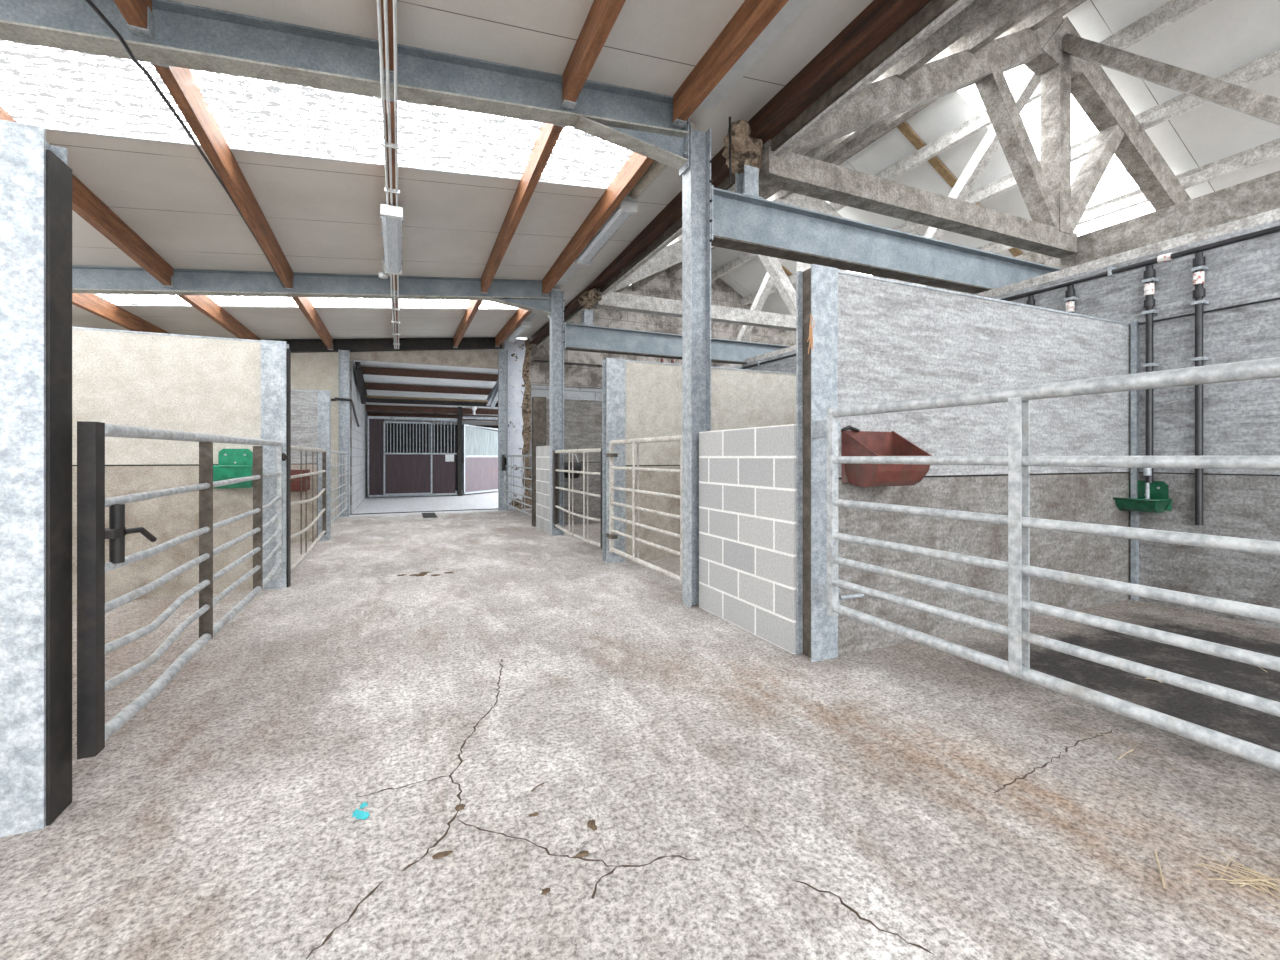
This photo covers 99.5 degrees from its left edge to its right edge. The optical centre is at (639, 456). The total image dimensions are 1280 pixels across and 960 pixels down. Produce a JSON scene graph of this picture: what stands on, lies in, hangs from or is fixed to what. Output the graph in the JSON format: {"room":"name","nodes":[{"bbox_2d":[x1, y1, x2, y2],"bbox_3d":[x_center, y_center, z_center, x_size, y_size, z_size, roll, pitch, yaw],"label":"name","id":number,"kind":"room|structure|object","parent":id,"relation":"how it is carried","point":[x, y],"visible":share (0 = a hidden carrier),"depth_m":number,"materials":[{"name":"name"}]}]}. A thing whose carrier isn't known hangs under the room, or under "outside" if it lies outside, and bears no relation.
{"room":"livestock barn","nodes":[
{"label":"livestock barn","id":0,"kind":"room"},
{"bbox_2d":[72,306,549,339],"bbox_3d":[-5.345,-2.426,9.909,7.650,0.840,2.750,0,0,-24],"label":"ceiling","id":1,"kind":"structure","parent":0,"point":[265,323],"depth_m":9.55,"materials":[{"name":"paint"}]},
{"bbox_2d":[95,294,516,307],"bbox_3d":[-4.900,-2.357,7.755,6.720,0.706,1.550,0,0,-24],"label":"window","id":2,"kind":"structure","parent":1,"relation":"attached to","point":[113,298],"depth_m":8.18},
{"bbox_2d":[350,360,367,513],"bbox_3d":[-7.674,-0.525,14.811,0.200,3.450,7.700,0,0,-24],"label":"wall","id":3,"kind":"structure","parent":0,"point":[358,436],"depth_m":12.83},
{"bbox_2d":[365,397,497,406],"bbox_3d":[-5.290,-1.505,15.156,4.400,0.120,0.120,0,0,-24],"label":"girder","id":4,"kind":"object","parent":3,"relation":"attached to","point":[369,400],"visible":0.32,"depth_m":14.91,"materials":[{"name":"metal"}]},
{"bbox_2d":[46,131,674,286],"bbox_3d":[-3.543,-2.455,5.841,7.650,0.929,3.050,0,0,-24],"label":"ceiling","id":5,"kind":"structure","parent":0,"point":[323,216],"depth_m":5.59,"materials":[{"name":"paint"}]},
{"bbox_2d":[72,304,518,309],"bbox_3d":[-4.900,-2.335,7.755,6.720,0.706,1.580,0,0,-24],"label":"trim","id":6,"kind":"structure","parent":5,"relation":"attached to","point":[115,304],"depth_m":8.51,"materials":[{"name":"white plastic"}]},
{"bbox_2d":[354,360,497,425],"bbox_3d":[-5.635,-1.680,15.813,4.500,1.092,7.720,0,0,-24],"label":"ceiling","id":7,"kind":"structure","parent":0,"point":[367,378],"depth_m":14.21,"materials":[{"name":"paint"}]},
{"bbox_2d":[365,382,491,394],"bbox_3d":[-4.944,-1.770,14.363,4.410,0.170,0.070,0,0,-24],"label":"joist","id":8,"kind":"object","parent":7,"relation":"attached to","point":[369,386],"visible":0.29,"depth_m":14.06,"materials":[{"name":"wood"}]},
{"bbox_2d":[361,366,497,381],"bbox_3d":[-4.377,-1.958,13.083,4.410,0.170,0.070,0,0,-24],"label":"joist","id":9,"kind":"object","parent":7,"relation":"attached to","point":[365,370],"visible":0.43,"depth_m":12.78,"materials":[{"name":"wood"}]},
{"bbox_2d":[366,405,497,414],"bbox_3d":[-5.956,-1.432,16.649,4.410,0.170,0.070,0,0,-24],"label":"joist","id":10,"kind":"object","parent":7,"relation":"attached to","point":[368,407],"visible":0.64,"depth_m":16.41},
{"bbox_2d":[368,412,497,420],"bbox_3d":[-6.361,-1.297,17.564,4.410,0.170,0.070,0,0,-24],"label":"joist","id":11,"kind":"object","parent":7,"relation":"attached to","point":[369,413],"visible":0.57,"depth_m":17.29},
{"bbox_2d":[385,423,497,490],"bbox_3d":[-6.426,-0.100,19.575,6.300,2.600,0.200,0,0,-24],"label":"wall","id":12,"kind":"structure","parent":0,"point":[425,426],"depth_m":19.00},
{"bbox_2d":[170,0,872,126],"bbox_3d":[-1.756,-2.564,1.804,7.650,0.822,3.320,0,0,-24],"label":"ceiling","id":13,"kind":"structure","parent":0,"point":[654,46],"depth_m":3.50,"materials":[{"name":"paint"}]},
{"bbox_2d":[23,123,607,189],"bbox_3d":[-3.102,-2.465,3.696,6.720,0.742,1.260,0,0,-24],"label":"trim","id":14,"kind":"structure","parent":13,"relation":"attached to","point":[48,128],"depth_m":4.50,"materials":[{"name":"white plastic"}]},
{"bbox_2d":[0,40,632,186],"bbox_3d":[-3.102,-2.487,3.696,6.720,0.741,1.230,0,0,-24],"label":"skylight","id":15,"kind":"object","parent":13,"relation":"attached to","point":[40,85],"depth_m":4.03,"materials":[{"name":"plastic"}]},
{"bbox_2d":[524,0,811,320],"bbox_3d":[-0.463,-2.727,6.466,0.230,0.213,12.600,0,0,-24],"label":"fascia board","id":16,"kind":"object","parent":13,"relation":"attached to","point":[791,9],"visible":0.5,"depth_m":3.93,"materials":[{"name":"white plastic"}]},
{"bbox_2d":[291,268,784,515],"bbox_3d":[-2.089,-2.085,12.992,16.100,6.570,0.250,0,0,-24],"label":"wall","id":17,"kind":"structure","parent":0,"point":[665,286],"depth_m":12.81,"materials":[{"name":"paint"}]},
{"bbox_2d":[553,286,586,306],"bbox_3d":[-1.402,-2.742,9.304,0.930,0.157,1.550,0,0,-24],"label":"ceiling","id":18,"kind":"structure","parent":0,"point":[570,292],"depth_m":8.91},
{"bbox_2d":[0,490,1279,959],"bbox_3d":[-0.705,1.325,4.062,26.000,0.250,40.000,0,0,-24],"label":"floor","id":19,"kind":"structure","parent":0,"point":[216,822],"depth_m":1.97,"materials":[{"name":"concrete"}]},
{"bbox_2d":[0,119,71,836],"bbox_3d":[-3.614,0.068,1.082,3.647,2.265,0.145,0,0,-24],"label":"pillar","id":20,"kind":"structure","parent":19,"relation":"on","point":[36,175],"depth_m":1.74,"materials":[{"name":"metal"}]},
{"bbox_2d":[72,327,290,604],"bbox_3d":[-4.975,0.070,4.282,3.750,2.260,0.140,0,0,-24],"label":"wall","id":21,"kind":"structure","parent":19,"relation":"on","point":[234,387],"depth_m":4.66,"materials":[{"name":"concrete"}]},
{"bbox_2d":[77,421,288,758],"bbox_3d":[-2.584,0.478,3.446,0.135,1.244,3.325,0,0,-24],"label":"gate","id":22,"kind":"object","parent":21,"relation":"attached to","point":[92,730],"visible":1,"depth_m":2.14,"materials":[{"name":"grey metal"}]},
{"bbox_2d":[213,449,252,488],"bbox_3d":[-3.557,0.100,4.735,0.316,0.347,0.209,0,0,-24],"label":"bowl","id":23,"kind":"object","parent":21,"relation":"attached to","point":[232,463],"visible":0.71,"depth_m":4.72,"materials":[{"name":"green plastic"}]},
{"bbox_2d":[291,446,325,571],"bbox_3d":[-3.924,0.509,6.448,0.079,1.242,2.910,0,0,-24],"label":"gate","id":24,"kind":"object","parent":21,"relation":"attached to","point":[299,448],"visible":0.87,"depth_m":6.62,"materials":[{"name":"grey metal"}]},
{"bbox_2d":[291,389,330,541],"bbox_3d":[-6.234,0.120,7.137,3.760,2.160,0.140,0,0,-24],"label":"wall","id":25,"kind":"structure","parent":19,"relation":"on","point":[310,409],"depth_m":7.76,"materials":[{"name":"concrete"}]},
{"bbox_2d":[291,469,309,491],"bbox_3d":[-4.867,0.328,7.533,0.456,0.310,0.271,0,0,-24],"label":"trough","id":26,"kind":"object","parent":25,"relation":"attached to","point":[295,482],"visible":0.39,"depth_m":7.55,"materials":[{"name":"red plastic"}]},
{"bbox_2d":[331,451,346,522],"bbox_3d":[-5.244,0.475,9.397,0.054,1.150,3.110,0,0,-24],"label":"gate","id":27,"kind":"object","parent":25,"relation":"attached to","point":[332,452],"visible":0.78,"depth_m":9.92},
{"bbox_2d":[338,349,349,516],"bbox_3d":[-5.962,-0.475,10.921,0.190,3.350,0.140,0,0,-24],"label":"steel column","id":28,"kind":"structure","parent":19,"relation":"on","point":[343,355],"depth_m":10.91,"materials":[{"name":"metal"}]},
{"bbox_2d":[273,337,501,352],"bbox_3d":[-6.250,-2.240,10.903,6.824,0.919,0.120,0,0,-24],"label":"steel beam","id":29,"kind":"structure","parent":28,"relation":"attached to","point":[385,344],"depth_m":11.32,"materials":[{"name":"metal"}]},
{"bbox_2d":[368,416,456,497],"bbox_3d":[-6.768,0.005,16.224,2.480,2.390,0.130,0,0,-24],"label":"stable front","id":30,"kind":"object","parent":19,"relation":"on","point":[390,474],"visible":1,"depth_m":16.09,"materials":[{"name":"metal"}]},
{"bbox_2d":[457,407,463,495],"bbox_3d":[-5.552,-0.225,16.773,0.170,2.850,0.170,0,0,-24],"label":"steel column","id":31,"kind":"structure","parent":19,"relation":"on","point":[460,459],"depth_m":16.72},
{"bbox_2d":[463,424,497,493],"bbox_3d":[-5.135,0.070,17.833,0.060,2.180,2.108,0,0,20],"label":"stable front","id":32,"kind":"object","parent":31,"relation":"attached to","point":[480,446],"visible":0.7,"depth_m":17.59,"materials":[{"name":"metal"}]},
{"bbox_2d":[498,349,507,510],"bbox_3d":[-3.082,-0.610,12.197,0.190,3.620,0.140,0,0,-24],"label":"steel column","id":33,"kind":"structure","parent":19,"relation":"on","point":[502,354],"depth_m":12.19,"materials":[{"name":"metal"}]},
{"bbox_2d":[502,455,531,516],"bbox_3d":[-2.463,0.510,10.808,0.087,1.120,2.880,0,0,-24],"label":"gate","id":34,"kind":"object","parent":33,"relation":"attached to","point":[504,465],"visible":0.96,"depth_m":11.23,"materials":[{"name":"metal"}]},
{"bbox_2d":[504,339,525,508],"bbox_3d":[-2.905,-0.762,12.581,0.515,3.924,0.240,0,0,-24],"label":"pier","id":35,"kind":"object","parent":19,"relation":"on","point":[516,350],"visible":0.53,"depth_m":12.47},
{"bbox_2d":[536,446,549,533],"bbox_3d":[-1.512,0.510,8.873,0.140,1.380,1.060,0,0,-24],"label":"wall","id":36,"kind":"structure","parent":19,"relation":"on","point":[542,452],"depth_m":8.84,"materials":[{"name":"grey concrete"}]},
{"bbox_2d":[550,289,564,535],"bbox_3d":[-1.271,-0.675,8.310,0.195,3.750,0.154,0,0,-24],"label":"steel column","id":37,"kind":"structure","parent":19,"relation":"on","point":[557,321],"depth_m":8.30,"materials":[{"name":"metal"}]},
{"bbox_2d":[72,265,551,318],"bbox_3d":[-4.476,-2.193,6.898,6.825,0.949,0.150,0,0,-24],"label":"steel beam","id":38,"kind":"structure","parent":37,"relation":"attached to","point":[523,294],"depth_m":6.97,"materials":[{"name":"metal"}]},
{"bbox_2d":[0,106,173,287],"bbox_3d":[-4.681,-2.182,4.473,0.091,0.396,4.119,0,0,-24],"label":"timber purlin","id":39,"kind":"object","parent":38,"relation":"on","point":[85,203],"visible":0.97,"depth_m":5.10,"materials":[{"name":"wood"}]},
{"bbox_2d":[72,293,170,333],"bbox_3d":[-7.511,-1.998,7.949,0.091,0.272,4.222,0,0,-24],"label":"timber purlin","id":40,"kind":"object","parent":38,"relation":"on","point":[92,303],"visible":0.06,"depth_m":7.45,"materials":[{"name":"wood"}]},
{"bbox_2d":[178,295,260,339],"bbox_3d":[-6.432,-2.116,8.427,0.091,0.272,4.222,0,0,-24],"label":"timber purlin","id":41,"kind":"object","parent":38,"relation":"on","point":[204,304],"visible":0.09,"depth_m":7.99,"materials":[{"name":"wood"}]},
{"bbox_2d":[150,63,293,290],"bbox_3d":[-3.584,-2.301,4.958,0.091,0.397,4.119,0,0,-24],"label":"timber purlin","id":42,"kind":"object","parent":38,"relation":"on","point":[180,82],"visible":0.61,"depth_m":4.14,"materials":[{"name":"wood"}]},
{"bbox_2d":[292,297,332,349],"bbox_3d":[-5.335,-2.236,8.913,0.091,0.272,4.222,0,0,-24],"label":"timber purlin","id":43,"kind":"object","parent":38,"relation":"on","point":[305,305],"visible":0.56,"depth_m":8.65,"materials":[{"name":"wood"}]},
{"bbox_2d":[384,98,396,292],"bbox_3d":[-2.487,-2.421,5.444,0.091,0.396,4.119,0,0,-24],"label":"timber purlin","id":44,"kind":"object","parent":38,"relation":"on","point":[391,100],"visible":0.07,"depth_m":4.21,"materials":[{"name":"wood"}]},
{"bbox_2d":[377,0,399,348],"bbox_3d":[-3.003,-2.269,6.627,0.125,0.249,10.150,0,0,-24],"label":"conduit","id":45,"kind":"object","parent":44,"relation":"attached to","point":[385,143],"visible":0.91,"depth_m":3.64,"materials":[{"name":"white plastic"}]},
{"bbox_2d":[380,204,402,274],"bbox_3d":[-2.580,-2.218,5.654,0.196,0.152,1.552,0,0,-24],"label":"fluorescent light","id":46,"kind":"object","parent":45,"relation":"attached to","point":[391,216],"visible":1,"depth_m":5.42,"materials":[{"name":"white plastic"}]},
{"bbox_2d":[382,216,401,272],"bbox_3d":[-2.573,-2.204,5.638,0.168,0.120,1.442,0,0,-24],"label":"diffuser","id":47,"kind":"object","parent":46,"relation":"attached to","point":[391,225],"depth_m":5.56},
{"bbox_2d":[453,300,482,347],"bbox_3d":[-3.168,-2.474,9.873,0.091,0.272,4.222,0,0,-24],"label":"timber purlin","id":48,"kind":"object","parent":38,"relation":"on","point":[474,305],"visible":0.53,"depth_m":9.62,"materials":[{"name":"wood"}]},
{"bbox_2d":[495,308,531,346],"bbox_3d":[-2.354,-2.562,10.233,0.091,0.272,4.222,0,0,-24],"label":"timber purlin","id":49,"kind":"object","parent":38,"relation":"on","point":[520,314],"visible":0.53,"depth_m":10.44,"materials":[{"name":"wood"}]},
{"bbox_2d":[506,321,530,341],"bbox_3d":[-2.433,-2.489,10.804,0.196,0.106,1.552,0,0,-24],"label":"fluorescent light","id":50,"kind":"object","parent":49,"relation":"attached to","point":[524,325],"visible":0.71,"depth_m":10.57,"materials":[{"name":"white plastic"}]},
{"bbox_2d":[507,324,527,340],"bbox_3d":[-2.427,-2.475,10.792,0.168,0.074,1.441,0,0,-24],"label":"diffuser","id":51,"kind":"object","parent":50,"relation":"attached to","point":[521,328],"depth_m":10.70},
{"bbox_2d":[480,123,564,294],"bbox_3d":[-1.417,-2.538,5.918,0.091,0.396,4.119,0,0,-24],"label":"timber purlin","id":52,"kind":"object","parent":38,"relation":"on","point":[548,135],"visible":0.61,"depth_m":5.18,"materials":[{"name":"wood"}]},
{"bbox_2d":[553,448,601,548],"bbox_3d":[-0.847,0.489,7.248,0.080,1.186,2.140,0,0,-24],"label":"gate","id":53,"kind":"object","parent":37,"relation":"attached to","point":[556,470],"visible":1,"depth_m":7.25,"materials":[{"name":"metal"}]},
{"bbox_2d":[564,322,789,363],"bbox_3d":[1.081,-1.860,9.359,4.945,0.420,0.170,0,0,-24],"label":"steel beam","id":54,"kind":"structure","parent":37,"relation":"attached to","point":[577,337],"depth_m":8.89,"materials":[{"name":"metal"}]},
{"bbox_2d":[582,309,594,325],"bbox_3d":[-0.827,-2.180,8.536,0.200,0.260,0.180,0,0,-24],"label":"stub","id":55,"kind":"object","parent":54,"relation":"on","point":[587,315],"visible":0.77,"depth_m":8.47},
{"bbox_2d":[578,288,601,309],"bbox_3d":[-0.770,-2.471,8.527,0.337,0.370,0.374,0,0,-24],"label":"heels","id":56,"kind":"object","parent":55,"relation":"on","point":[587,299],"visible":1,"depth_m":8.41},
{"bbox_2d":[532,397,601,526],"bbox_3d":[-0.237,0.080,10.099,3.545,2.240,0.140,0,0,-24],"label":"wall","id":57,"kind":"structure","parent":19,"relation":"on","point":[582,417],"depth_m":9.64,"materials":[{"name":"concrete"}]},
{"bbox_2d":[682,123,712,607],"bbox_3d":[0.467,-0.730,4.410,0.195,3.860,0.154,0,0,-24],"label":"steel column","id":58,"kind":"structure","parent":19,"relation":"on","point":[696,180],"depth_m":4.41,"materials":[{"name":"metal"}]},
{"bbox_2d":[0,0,688,175],"bbox_3d":[-2.748,-2.364,2.994,6.825,0.949,0.150,0,0,-24],"label":"steel beam","id":59,"kind":"structure","parent":58,"relation":"attached to","point":[189,36],"depth_m":3.36,"materials":[{"name":"metal"}]},
{"bbox_2d":[113,0,153,39],"bbox_3d":[-1.869,-2.386,1.086,0.091,0.233,4.040,0,0,-24],"label":"timber purlin","id":60,"kind":"object","parent":59,"relation":"on","point":[139,17],"visible":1,"depth_m":2.85,"materials":[{"name":"wood"}]},
{"bbox_2d":[85,0,284,287],"bbox_3d":[-3.483,-2.230,4.550,0.157,0.262,4.758,0,0,-22],"label":"cable","id":61,"kind":"object","parent":59,"relation":"attached to","point":[92,5],"visible":0.98,"depth_m":3.37,"materials":[{"name":"plastic"}]},
{"bbox_2d":[381,0,393,79],"bbox_3d":[-0.772,-2.506,1.572,0.091,0.233,4.040,0,0,-24],"label":"timber purlin","id":62,"kind":"object","parent":59,"relation":"on","point":[390,2],"visible":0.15,"depth_m":3.11,"materials":[{"name":"wood"}]},
{"bbox_2d":[561,0,625,109],"bbox_3d":[0.298,-2.623,2.046,0.091,0.233,4.040,0,0,-24],"label":"timber purlin","id":63,"kind":"object","parent":59,"relation":"on","point":[602,15],"visible":1,"depth_m":3.40,"materials":[{"name":"wood"}]},
{"bbox_2d":[542,152,653,295],"bbox_3d":[-0.603,-2.627,6.278,0.091,0.397,4.119,0,0,-24],"label":"timber purlin","id":64,"kind":"object","parent":59,"relation":"on","point":[636,165],"visible":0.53,"depth_m":5.83,"materials":[{"name":"wood"}]},
{"bbox_2d":[576,200,636,265],"bbox_3d":[-0.429,-2.552,6.278,0.196,0.152,1.552,0,0,-24],"label":"fluorescent light","id":65,"kind":"object","parent":64,"relation":"attached to","point":[625,208],"visible":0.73,"depth_m":6.06,"materials":[{"name":"white plastic"}]},
{"bbox_2d":[672,0,788,126],"bbox_3d":[1.111,-2.712,2.406,0.091,0.233,4.040,0,0,-24],"label":"timber purlin","id":66,"kind":"object","parent":59,"relation":"on","point":[752,17],"visible":1,"depth_m":3.59,"materials":[{"name":"wood"}]},
{"bbox_2d":[711,185,1061,293],"bbox_3d":[2.810,-1.980,5.455,4.945,0.440,0.170,0,0,-24],"label":"steel beam","id":67,"kind":"structure","parent":58,"relation":"attached to","point":[741,222],"depth_m":5.08,"materials":[{"name":"metal"}]},
{"bbox_2d":[735,165,762,198],"bbox_3d":[0.910,-2.310,4.614,0.200,0.260,0.180,0,0,-24],"label":"stub","id":68,"kind":"object","parent":67,"relation":"on","point":[746,183],"visible":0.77,"depth_m":4.56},
{"bbox_2d":[602,358,795,562],"bbox_3d":[1.202,0.040,6.886,3.515,2.320,0.140,0,0,-24],"label":"wall","id":69,"kind":"structure","parent":19,"relation":"on","point":[641,399],"depth_m":6.37,"materials":[{"name":"concrete"}]},
{"bbox_2d":[606,435,681,584],"bbox_3d":[0.011,0.437,5.298,0.070,1.246,1.760,0,0,-24],"label":"gate","id":70,"kind":"object","parent":69,"relation":"attached to","point":[611,454],"visible":0.95,"depth_m":5.38,"materials":[{"name":"grey metal"}]},
{"bbox_2d":[699,424,795,653],"bbox_3d":[0.751,0.500,3.836,0.110,1.400,1.143,0,0,-24],"label":"wall","id":71,"kind":"structure","parent":19,"relation":"on","point":[747,476],"depth_m":3.69,"materials":[{"name":"grey concrete"}]},
{"bbox_2d":[796,264,1130,661],"bbox_3d":[2.552,0.035,3.930,3.440,2.330,0.140,0,0,-24],"label":"wall","id":72,"kind":"structure","parent":19,"relation":"on","point":[876,339],"depth_m":3.66,"materials":[{"name":"concrete"}]},
{"bbox_2d":[841,425,931,486],"bbox_3d":[1.470,-0.009,3.235,0.439,0.365,0.291,0,0,-24],"label":"trough","id":73,"kind":"object","parent":72,"relation":"attached to","point":[855,442],"visible":0.92,"depth_m":3.21,"materials":[{"name":"red plastic"}]},
{"bbox_2d":[813,357,1279,770],"bbox_3d":[1.798,0.295,1.407,0.181,1.130,3.858,0,0,-24],"label":"gate","id":74,"kind":"object","parent":72,"relation":"attached to","point":[1018,460],"visible":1,"depth_m":1.96,"materials":[{"name":"metal"}]},
{"bbox_2d":[1131,321,1139,600],"bbox_3d":[4.143,0.035,4.535,0.050,2.330,0.039,0,0,-24],"label":"channel","id":75,"kind":"object","parent":72,"relation":"attached to","point":[1135,327],"visible":0.71,"depth_m":4.52,"materials":[{"name":"metal"}]},
{"bbox_2d":[1196,851,1279,907],"bbox_3d":[1.724,1.190,1.522,0.184,0.023,0.224,0,0,-41],"label":"straw wisp","id":76,"kind":"object","parent":19,"relation":"on","point":[1263,879],"visible":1,"depth_m":1.52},
{"bbox_2d":[630,120,727,195],"bbox_3d":[0.396,-2.872,5.244,0.930,0.192,1.230,0,0,-24],"label":"ceiling","id":77,"kind":"structure","parent":0,"point":[668,182],"depth_m":5.42,"materials":[{"name":"paint"}]},
{"bbox_2d":[711,247,796,330],"bbox_3d":[3.976,-4.171,13.928,4.450,2.498,3.250,0,0,-24],"label":"ceiling","id":78,"kind":"structure","parent":0,"point":[746,279],"depth_m":14.17,"materials":[{"name":"paint"}]},
{"bbox_2d":[782,265,792,276],"bbox_3d":[4.098,-4.171,13.407,4.067,2.258,0.130,0,0,-24],"label":"batten","id":79,"kind":"object","parent":78,"relation":"attached to","point":[788,273],"visible":0.02,"depth_m":13.14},
{"bbox_2d":[826,91,1031,285],"bbox_3d":[5.738,-4.171,9.950,4.450,2.498,3.050,0,0,-24],"label":"ceiling","id":80,"kind":"structure","parent":0,"point":[950,111],"depth_m":8.93,"materials":[{"name":"paint"}]},
{"bbox_2d":[711,171,1279,366],"bbox_3d":[5.071,-0.700,6.948,0.300,3.800,16.600,0,0,-24],"label":"wall","id":81,"kind":"structure","parent":0,"point":[1261,194],"depth_m":5.62,"materials":[{"name":"concrete"}]},
{"bbox_2d":[594,193,895,330],"bbox_3d":[3.193,-3.762,10.349,8.643,2.714,0.224,0,0,-24],"label":"roof truss","id":82,"kind":"object","parent":81,"relation":"on","point":[670,255],"visible":0.28,"depth_m":9.52,"materials":[{"name":"concrete"}]},
{"bbox_2d":[736,258,784,340],"bbox_3d":[2.693,-3.687,11.331,0.170,2.329,2.209,0,0,-24],"label":"brace","id":83,"kind":"object","parent":82,"relation":"attached to","point":[767,283],"visible":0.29,"depth_m":11.55,"materials":[{"name":"concrete"}]},
{"bbox_2d":[594,0,1009,308],"bbox_3d":[2.586,-3.728,5.027,0.150,0.180,18.100,0,0,-24],"label":"purlin","id":84,"kind":"object","parent":82,"relation":"on","point":[977,11],"visible":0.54,"depth_m":4.78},
{"bbox_2d":[759,16,1190,257],"bbox_3d":[4.942,-3.762,6.399,8.643,2.714,0.224,0,0,-24],"label":"roof truss","id":85,"kind":"object","parent":81,"relation":"on","point":[1055,206],"visible":0.88,"depth_m":5.99,"materials":[{"name":"wood"}]},
{"bbox_2d":[529,0,974,347],"bbox_3d":[1.263,-2.783,4.168,0.225,0.475,18.402,0,0,-24],"label":"roof beam","id":86,"kind":"structure","parent":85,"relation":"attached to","point":[884,32],"depth_m":3.97,"materials":[{"name":"brown wood"}]},
{"bbox_2d":[722,120,763,174],"bbox_3d":[0.879,-2.596,4.621,0.330,0.420,0.494,0,0,22],"label":"stone block","id":87,"kind":"object","parent":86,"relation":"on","point":[745,149],"visible":0.86,"depth_m":4.51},
{"bbox_2d":[632,0,1049,290],"bbox_3d":[3.509,-4.283,5.436,0.150,0.180,18.100,0,0,-24],"label":"purlin","id":88,"kind":"object","parent":85,"relation":"on","point":[1012,12],"visible":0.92,"depth_m":5.54,"materials":[{"name":"wood"}]},
{"bbox_2d":[668,0,1079,274],"bbox_3d":[4.433,-4.838,5.845,0.150,0.180,18.100,0,0,-24],"label":"purlin","id":89,"kind":"object","parent":85,"relation":"on","point":[1051,9],"visible":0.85,"depth_m":7.71,"materials":[{"name":"wood"}]},
{"bbox_2d":[711,0,1211,280],"bbox_3d":[5.585,-4.838,6.356,0.150,0.180,18.100,0,0,-24],"label":"purlin","id":90,"kind":"object","parent":85,"relation":"on","point":[1171,11],"visible":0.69,"depth_m":7.79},
{"bbox_2d":[896,67,1039,282],"bbox_3d":[4.422,-3.687,7.426,0.170,2.329,2.209,0,0,-24],"label":"brace","id":91,"kind":"object","parent":85,"relation":"attached to","point":[1029,81],"visible":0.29,"depth_m":7.12,"materials":[{"name":"wood"}]},
{"bbox_2d":[740,49,1279,305],"bbox_3d":[6.508,-4.283,6.764,0.150,0.180,18.100,0,0,-24],"label":"purlin","id":92,"kind":"object","parent":85,"relation":"on","point":[1269,64],"visible":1,"depth_m":6.77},
{"bbox_2d":[897,122,1022,256],"bbox_3d":[5.899,-4.171,9.338,4.067,2.258,0.130,0,0,-24],"label":"batten","id":93,"kind":"object","parent":92,"relation":"on","point":[904,127],"visible":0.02,"depth_m":8.84,"materials":[{"name":"wood"}]},
{"bbox_2d":[1062,33,1279,124],"bbox_3d":[5.373,-3.634,5.277,0.170,2.435,2.309,0,0,-24],"label":"beam","id":94,"kind":"structure","parent":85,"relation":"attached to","point":[1247,101],"depth_m":5.30,"materials":[{"name":"wood"}]},
{"bbox_2d":[731,219,1279,474],"bbox_3d":[3.507,-0.235,6.256,0.180,2.870,16.600,0,0,-24],"label":"wall","id":95,"kind":"structure","parent":0,"point":[1241,418],"depth_m":4.14,"materials":[{"name":"concrete"}]},
{"bbox_2d":[720,208,1279,367],"bbox_3d":[3.457,-1.710,6.234,0.070,0.080,16.600,0,0,-24],"label":"trim","id":96,"kind":"structure","parent":95,"relation":"on","point":[1272,215],"depth_m":4.58,"materials":[{"name":"metal"}]},
{"bbox_2d":[737,225,1279,368],"bbox_3d":[3.323,-1.587,6.338,0.090,0.086,15.900,0,0,-24],"label":"pipe","id":97,"kind":"object","parent":95,"relation":"attached to","point":[1112,271],"visible":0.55,"depth_m":4.47,"materials":[{"name":"black plastic"}]},
{"bbox_2d":[1113,481,1172,512],"bbox_3d":[4.064,0.320,4.414,0.269,0.247,0.316,0,0,-24],"label":"bowl","id":98,"kind":"object","parent":95,"relation":"attached to","point":[1159,501],"visible":0.88,"depth_m":4.37,"materials":[{"name":"green plastic"}]},
{"bbox_2d":[1142,265,1158,482],"bbox_3d":[4.160,-0.675,4.423,0.110,1.770,0.072,0,0,-24],"label":"pipe","id":99,"kind":"object","parent":95,"relation":"attached to","point":[1149,279],"visible":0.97,"depth_m":4.40,"materials":[{"name":"black plastic"}]},
{"bbox_2d":[1191,252,1208,524],"bbox_3d":[4.282,-0.520,4.149,0.110,2.080,0.072,0,0,-24],"label":"pipe","id":100,"kind":"object","parent":95,"relation":"attached to","point":[1199,262],"visible":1,"depth_m":4.13,"materials":[{"name":"black plastic"}]},
{"bbox_2d":[1139,473,1279,627],"bbox_3d":[5.373,0.667,1.805,0.012,1.065,5.950,0,0,-24],"label":"wall panel","id":101,"kind":"object","parent":95,"relation":"attached to","point":[1240,506],"depth_m":4.08,"materials":[{"name":"concrete"}]},
{"bbox_2d":[771,138,1279,329],"bbox_3d":[7.432,-3.728,7.173,0.150,0.180,18.100,0,0,-24],"label":"purlin","id":102,"kind":"object","parent":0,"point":[1270,150],"visible":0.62,"depth_m":7.18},
{"bbox_2d":[1063,0,1279,198],"bbox_3d":[7.519,-4.171,5.927,4.450,2.498,3.150,0,0,-24],"label":"ceiling","id":103,"kind":"structure","parent":0,"point":[1219,37],"depth_m":6.38,"materials":[{"name":"white"}]},
{"bbox_2d":[958,65,1154,235],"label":"skylight","id":104,"kind":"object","parent":103,"relation":"attached to","point":[1116,181],"depth_m":7.81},
{"bbox_3d":[5.722,-4.204,-0.857,4.330,2.432,5.800,0,0,-24],"label":"ceiling","id":105,"kind":"structure","parent":0,"visible":0},
{"bbox_2d":[711,0,1086,249],"bbox_3d":[5.009,-5.240,6.100,0.120,0.140,18.100,0,0,-24],"label":"ridge beam","id":106,"kind":"structure","parent":105,"relation":"attached to","point":[1080,2],"depth_m":8.30,"materials":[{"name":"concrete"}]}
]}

